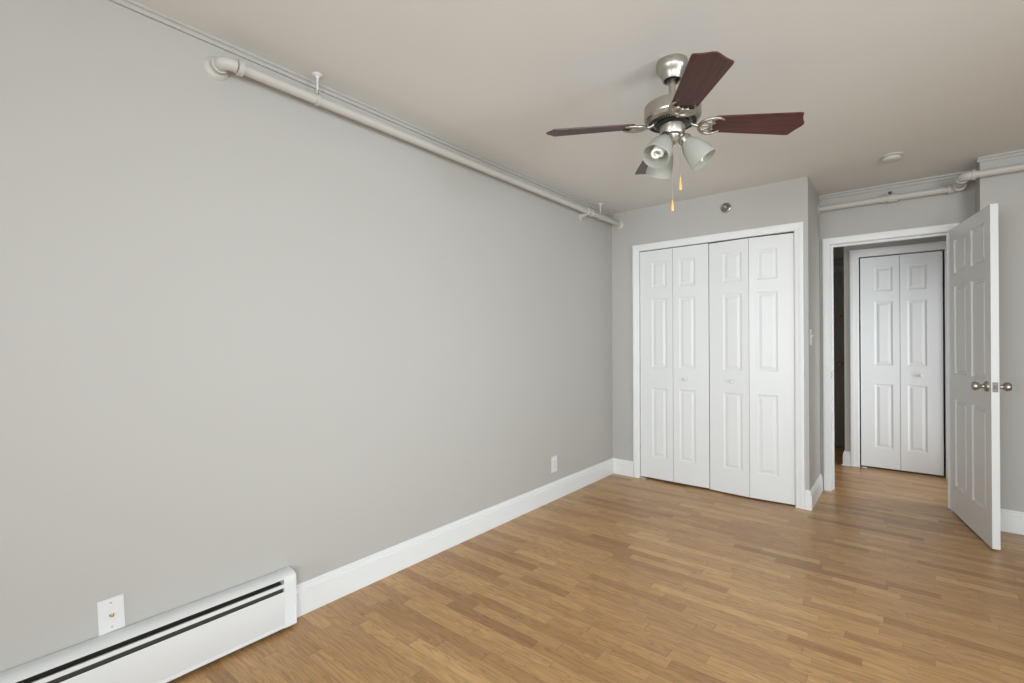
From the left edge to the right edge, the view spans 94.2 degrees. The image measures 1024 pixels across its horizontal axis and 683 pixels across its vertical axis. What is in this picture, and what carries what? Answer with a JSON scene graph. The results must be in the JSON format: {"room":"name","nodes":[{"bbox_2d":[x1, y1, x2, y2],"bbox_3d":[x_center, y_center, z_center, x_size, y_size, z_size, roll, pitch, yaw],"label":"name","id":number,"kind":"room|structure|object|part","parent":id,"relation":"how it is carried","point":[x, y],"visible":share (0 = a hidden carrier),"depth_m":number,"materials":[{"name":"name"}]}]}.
{"room":"empty bedroom","nodes":[
{"label":"empty bedroom","id":0,"kind":"room"},
{"bbox_2d":[0,0,612,672],"bbox_3d":[-0.851,0.016,2.377,0.100,2.440,6.794,0,0,39],"label":"wall","id":1,"kind":"structure","parent":0,"point":[251,329],"depth_m":1.95,"materials":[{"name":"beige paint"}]},
{"bbox_2d":[97,593,124,635],"bbox_3d":[-1.378,0.942,1.638,0.015,0.119,0.076,0,0,39],"label":"outlet","id":2,"kind":"object","parent":1,"relation":"attached to","point":[110,611],"visible":1,"depth_m":1.64,"materials":[{"name":"white plastic"}]},
{"bbox_2d":[0,567,296,682],"bbox_3d":[-1.913,1.115,0.932,0.081,0.238,2.994,0,0,39],"label":"baseboard heater","id":3,"kind":"object","parent":1,"relation":"attached to","point":[164,647],"visible":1,"depth_m":1.74,"materials":[{"name":"white metal"}]},
{"bbox_3d":[-1.903,1.143,0.890,0.010,0.152,2.942,0,0,39],"label":"panel","id":4,"kind":"part","parent":3,"relation":"part of","materials":[{"name":"white metal"}]},
{"bbox_2d":[109,0,613,216],"bbox_3d":[-0.976,-1.192,2.139,0.021,0.026,6.068,0,0,39],"label":"trim","id":5,"kind":"structure","parent":1,"relation":"attached to","point":[132,5],"depth_m":2.19,"materials":[{"name":"beige paint"}]},
{"bbox_2d":[296,458,632,616],"bbox_3d":[0.060,1.165,3.233,0.212,0.141,3.062,0,0,39],"label":"baseboard","id":6,"kind":"structure","parent":1,"relation":"attached to","point":[316,592],"depth_m":2.75,"materials":[{"name":"white paint"}]},
{"bbox_2d":[551,455,556,472],"bbox_3d":[0.332,0.961,3.727,0.007,0.122,0.076,0,0,39],"label":"wall outlet","id":7,"kind":"object","parent":1,"relation":"attached to","point":[554,458],"visible":1,"depth_m":3.72,"materials":[{"name":"white plastic"}]},
{"bbox_2d":[133,0,1023,213],"bbox_3d":[1.799,-1.246,1.597,5.200,0.060,8.950,0,0,39],"label":"ceiling","id":8,"kind":"structure","parent":0,"point":[939,84],"depth_m":2.14,"materials":[{"name":"paint"}]},
{"bbox_2d":[312,72,322,105],"bbox_3d":[-0.881,-1.136,2.151,0.051,0.137,0.044,0,0,39],"label":"hanger","id":9,"kind":"object","parent":8,"relation":"hanging from","point":[316,75],"visible":0.9,"depth_m":2.14,"materials":[{"name":"white metal"}]},
{"bbox_2d":[204,56,622,228],"bbox_3d":[-0.089,-1.085,3.143,0.121,0.106,3.392,0,0,39],"label":"pipe","id":10,"kind":"object","parent":9,"relation":"hanging from","point":[218,68],"visible":1,"depth_m":2.31,"materials":[{"name":"white metal"}]},
{"bbox_2d":[597,203,602,219],"bbox_3d":[0.770,-1.135,4.162,0.051,0.137,0.044,0,0,39],"label":"hanger","id":11,"kind":"object","parent":8,"relation":"hanging from","point":[599,204],"visible":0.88,"depth_m":4.15,"materials":[{"name":"white metal"}]},
{"bbox_2d":[546,51,803,210],"bbox_3d":[0.695,-0.880,2.061,0.818,0.661,0.818,0,0,-41],"label":"ceiling fan","id":12,"kind":"object","parent":8,"relation":"hanging from","point":[669,115],"visible":1,"depth_m":2.01,"materials":[{"name":"silver metal"}]},
{"bbox_3d":[0.343,-0.927,2.088,0.385,0.006,0.140,-2,13,4],"label":"blade","id":13,"kind":"part","parent":12,"relation":"part of","materials":[{"name":"brown wood"}]},
{"bbox_3d":[0.721,-0.928,2.412,0.140,0.006,0.385,-13,-3,4],"label":"blade","id":14,"kind":"part","parent":12,"relation":"part of","materials":[{"name":"brown wood"}]},
{"bbox_3d":[0.615,-0.805,1.993,0.140,0.146,0.116,0,0,-40],"label":"lamp shade","id":15,"kind":"part","parent":12,"relation":"part of","materials":[{"name":"white glass"}]},
{"bbox_3d":[0.627,-0.820,2.003,0.099,0.113,0.052,0,0,-40],"label":"bulb","id":16,"kind":"part","parent":12,"relation":"part of","materials":[{"name":"white glass"}]},
{"bbox_3d":[0.677,-0.805,2.163,0.116,0.146,0.140,0,0,-10],"label":"lamp shade","id":17,"kind":"part","parent":12,"relation":"part of","materials":[{"name":"white glass"}]},
{"bbox_3d":[0.793,-0.805,2.025,0.140,0.146,0.116,0,0,20],"label":"lamp shade","id":18,"kind":"part","parent":12,"relation":"part of","materials":[{"name":"white glass"}]},
{"bbox_3d":[0.668,-0.930,1.710,0.140,0.006,0.385,13,3,4],"label":"blade","id":19,"kind":"part","parent":12,"relation":"part of","materials":[{"name":"brown wood"}]},
{"bbox_3d":[1.046,-0.930,2.034,0.385,0.006,0.140,2,-13,4],"label":"blade","id":20,"kind":"part","parent":12,"relation":"part of","materials":[{"name":"brown wood"}]},
{"bbox_2d":[880,152,903,162],"bbox_3d":[2.480,-1.195,3.108,0.120,0.036,0.120,0,0,39],"label":"smoke detector","id":21,"kind":"object","parent":8,"relation":"attached to","point":[891,157],"visible":1,"depth_m":3.08,"materials":[{"name":"grey plastic"}]},
{"bbox_2d":[167,446,1023,682],"bbox_3d":[1.808,1.254,1.588,5.200,0.060,8.950,0,0,39],"label":"floor","id":22,"kind":"structure","parent":0,"point":[616,578],"depth_m":2.25,"materials":[{"name":"brown wood"}]},
{"bbox_2d":[612,176,810,489],"bbox_3d":[1.590,0.013,4.023,1.585,2.440,0.100,0,0,39],"label":"wall","id":23,"kind":"structure","parent":0,"point":[788,201],"depth_m":4.07,"materials":[{"name":"beige paint"}]},
{"bbox_2d":[640,244,709,487],"bbox_3d":[1.398,0.211,4.129,0.600,2.046,0.067,0,0,39],"label":"door","id":24,"kind":"structure","parent":23,"relation":"in","point":[674,282],"depth_m":4.11,"materials":[{"name":"white paint"}]},
{"bbox_2d":[632,221,804,508],"bbox_3d":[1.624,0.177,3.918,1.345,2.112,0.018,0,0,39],"label":"trim","id":25,"kind":"structure","parent":23,"relation":"attached to","point":[797,227],"depth_m":3.53,"materials":[{"name":"white paint"}]},
{"bbox_2d":[643,232,793,251],"bbox_3d":[1.648,-0.815,3.955,1.225,0.009,0.028,0,0,39],"label":"track","id":26,"kind":"object","parent":23,"relation":"attached to","point":[787,232],"visible":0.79,"depth_m":3.85,"materials":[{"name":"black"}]},
{"bbox_2d":[721,203,730,212],"bbox_3d":[1.716,-1.081,3.829,0.080,0.080,0.041,0,0,39],"label":"sprinkler","id":27,"kind":"object","parent":23,"relation":"attached to","point":[725,207],"visible":1,"depth_m":3.84,"materials":[{"name":"grey metal"}]},
{"bbox_2d":[709,233,794,504],"bbox_3d":[1.866,0.205,3.735,0.612,2.029,0.078,0,0,39],"label":"door","id":28,"kind":"structure","parent":23,"relation":"in","point":[752,327],"depth_m":3.70,"materials":[{"name":"white paint"}]},
{"bbox_2d":[810,181,820,486],"bbox_3d":[2.367,0.010,3.790,0.088,2.440,0.526,0,0,39],"label":"wall","id":29,"kind":"structure","parent":0,"point":[814,197],"depth_m":3.74,"materials":[{"name":"beige paint"}]},
{"bbox_2d":[810,329,812,344],"bbox_3d":[2.234,-0.032,3.546,0.016,0.116,0.072,0,0,39],"label":"light switch","id":30,"kind":"object","parent":29,"relation":"attached to","point":[811,335],"visible":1,"depth_m":3.54,"materials":[{"name":"white plastic"}]},
{"bbox_3d":[2.230,-0.032,3.549,0.004,0.116,0.072,0,0,39],"label":"plate","id":31,"kind":"part","parent":30,"relation":"part of","materials":[{"name":"white plastic"}]},
{"bbox_2d":[805,473,822,510],"bbox_3d":[2.358,1.159,3.710,0.044,0.141,0.626,0,0,39],"label":"baseboard","id":32,"kind":"structure","parent":29,"relation":"attached to","point":[812,495],"depth_m":3.56,"materials":[{"name":"white paint"}]},
{"bbox_2d":[833,247,944,457],"bbox_3d":[4.611,0.006,5.012,5.200,2.440,0.100,0,0,39],"label":"wall","id":33,"kind":"structure","parent":0,"point":[838,252],"depth_m":5.01,"materials":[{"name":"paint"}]},
{"bbox_2d":[833,258,843,265],"bbox_3d":[3.571,0.130,5.790,1.025,2.205,0.018,0,0,39],"label":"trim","id":34,"kind":"structure","parent":33,"relation":"attached to","point":[840,261],"depth_m":5.57,"materials":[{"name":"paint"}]},
{"bbox_2d":[833,272,844,446],"bbox_3d":[3.541,0.208,5.756,0.840,2.030,0.098,0,0,39],"label":"door","id":35,"kind":"structure","parent":33,"relation":"in","point":[838,277],"depth_m":5.55,"materials":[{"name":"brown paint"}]},
{"bbox_2d":[844,236,945,451],"bbox_3d":[4.062,0.007,4.763,1.133,2.440,0.983,0,0,39],"label":"wall","id":36,"kind":"structure","parent":0,"point":[847,249],"depth_m":4.72,"materials":[{"name":"beige paint"}]},
{"bbox_2d":[842,450,850,465],"bbox_3d":[3.627,1.160,5.102,0.071,0.141,1.009,0,0,39],"label":"baseboard","id":37,"kind":"structure","parent":36,"relation":"attached to","point":[846,454],"depth_m":4.72,"materials":[{"name":"white paint"}]},
{"bbox_2d":[849,241,947,478],"bbox_3d":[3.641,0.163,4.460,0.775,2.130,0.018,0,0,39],"label":"trim","id":38,"kind":"structure","parent":36,"relation":"attached to","point":[854,255],"depth_m":4.67,"materials":[{"name":"white paint"}]},
{"bbox_2d":[860,251,943,475],"bbox_3d":[3.653,0.206,4.477,0.600,2.044,0.066,0,0,39],"label":"door","id":39,"kind":"structure","parent":36,"relation":"in","point":[901,317],"depth_m":4.46,"materials":[{"name":"white paint"}]},
{"bbox_2d":[819,178,974,489],"bbox_3d":[3.310,0.005,3.427,5.200,2.440,0.110,0,0,39],"label":"wall","id":40,"kind":"structure","parent":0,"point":[939,209],"depth_m":3.67,"materials":[{"name":"beige paint"}]},
{"bbox_2d":[975,155,1023,511],"bbox_3d":[4.155,-0.001,2.473,2.483,2.440,0.293,0,0,39],"label":"wall","id":41,"kind":"structure","parent":0,"point":[1007,190],"depth_m":3.06,"materials":[{"name":"beige paint"}]},
{"bbox_2d":[822,223,958,510],"bbox_3d":[2.935,0.187,3.723,0.832,2.081,0.128,0,0,39],"label":"door frame","id":42,"kind":"structure","parent":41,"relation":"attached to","point":[827,452],"depth_m":3.91,"materials":[{"name":"white paint"}]},
{"bbox_2d":[819,169,974,199],"bbox_3d":[2.915,-1.196,3.663,0.932,0.033,0.027,0,0,39],"label":"trim","id":43,"kind":"structure","parent":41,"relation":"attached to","point":[951,175],"depth_m":3.65,"materials":[{"name":"beige paint"}]},
{"bbox_2d":[950,203,1011,549],"bbox_3d":[3.007,0.204,3.108,0.176,2.022,0.761,0,0,29],"label":"door","id":44,"kind":"structure","parent":41,"relation":"in","point":[974,250],"depth_m":3.00,"materials":[{"name":"white paint"}]},
{"bbox_3d":[2.811,0.268,2.863,0.070,0.064,0.064,0,0,29],"label":"knob","id":45,"kind":"part","parent":44,"relation":"part of","materials":[{"name":"silver metal"}]},
{"bbox_3d":[2.825,0.268,2.779,0.025,0.058,0.010,0,0,29],"label":"latch plate","id":46,"kind":"part","parent":44,"relation":"part of","materials":[{"name":"silver metal"}]},
{"bbox_3d":[2.904,0.268,2.812,0.070,0.064,0.064,0,0,29],"label":"knob","id":47,"kind":"part","parent":44,"relation":"part of","materials":[{"name":"silver metal"}]},
{"bbox_2d":[977,149,1023,162],"bbox_3d":[4.045,-1.206,2.358,2.495,0.029,0.024,0,0,39],"label":"trim","id":48,"kind":"structure","parent":41,"relation":"attached to","point":[1017,152],"depth_m":3.08,"materials":[{"name":"beige paint"}]},
{"bbox_2d":[1000,508,1023,534],"bbox_3d":[4.147,1.149,2.468,2.500,0.141,0.310,0,0,39],"label":"baseboard","id":49,"kind":"structure","parent":41,"relation":"attached to","point":[1011,521],"depth_m":3.05,"materials":[{"name":"white paint"}]},
{"bbox_3d":[3.090,-0.008,-0.859,0.100,2.440,6.794,0,0,39],"label":"wall","id":50,"kind":"structure","parent":0,"visible":0},
{"bbox_2d":[817,163,1023,214],"bbox_3d":[3.749,-1.096,2.721,3.415,0.090,0.372,0,0,39],"label":"pipe","id":51,"kind":"object","parent":50,"relation":"attached to","point":[961,179],"visible":1,"depth_m":3.44,"materials":[{"name":"white metal"}]}
]}

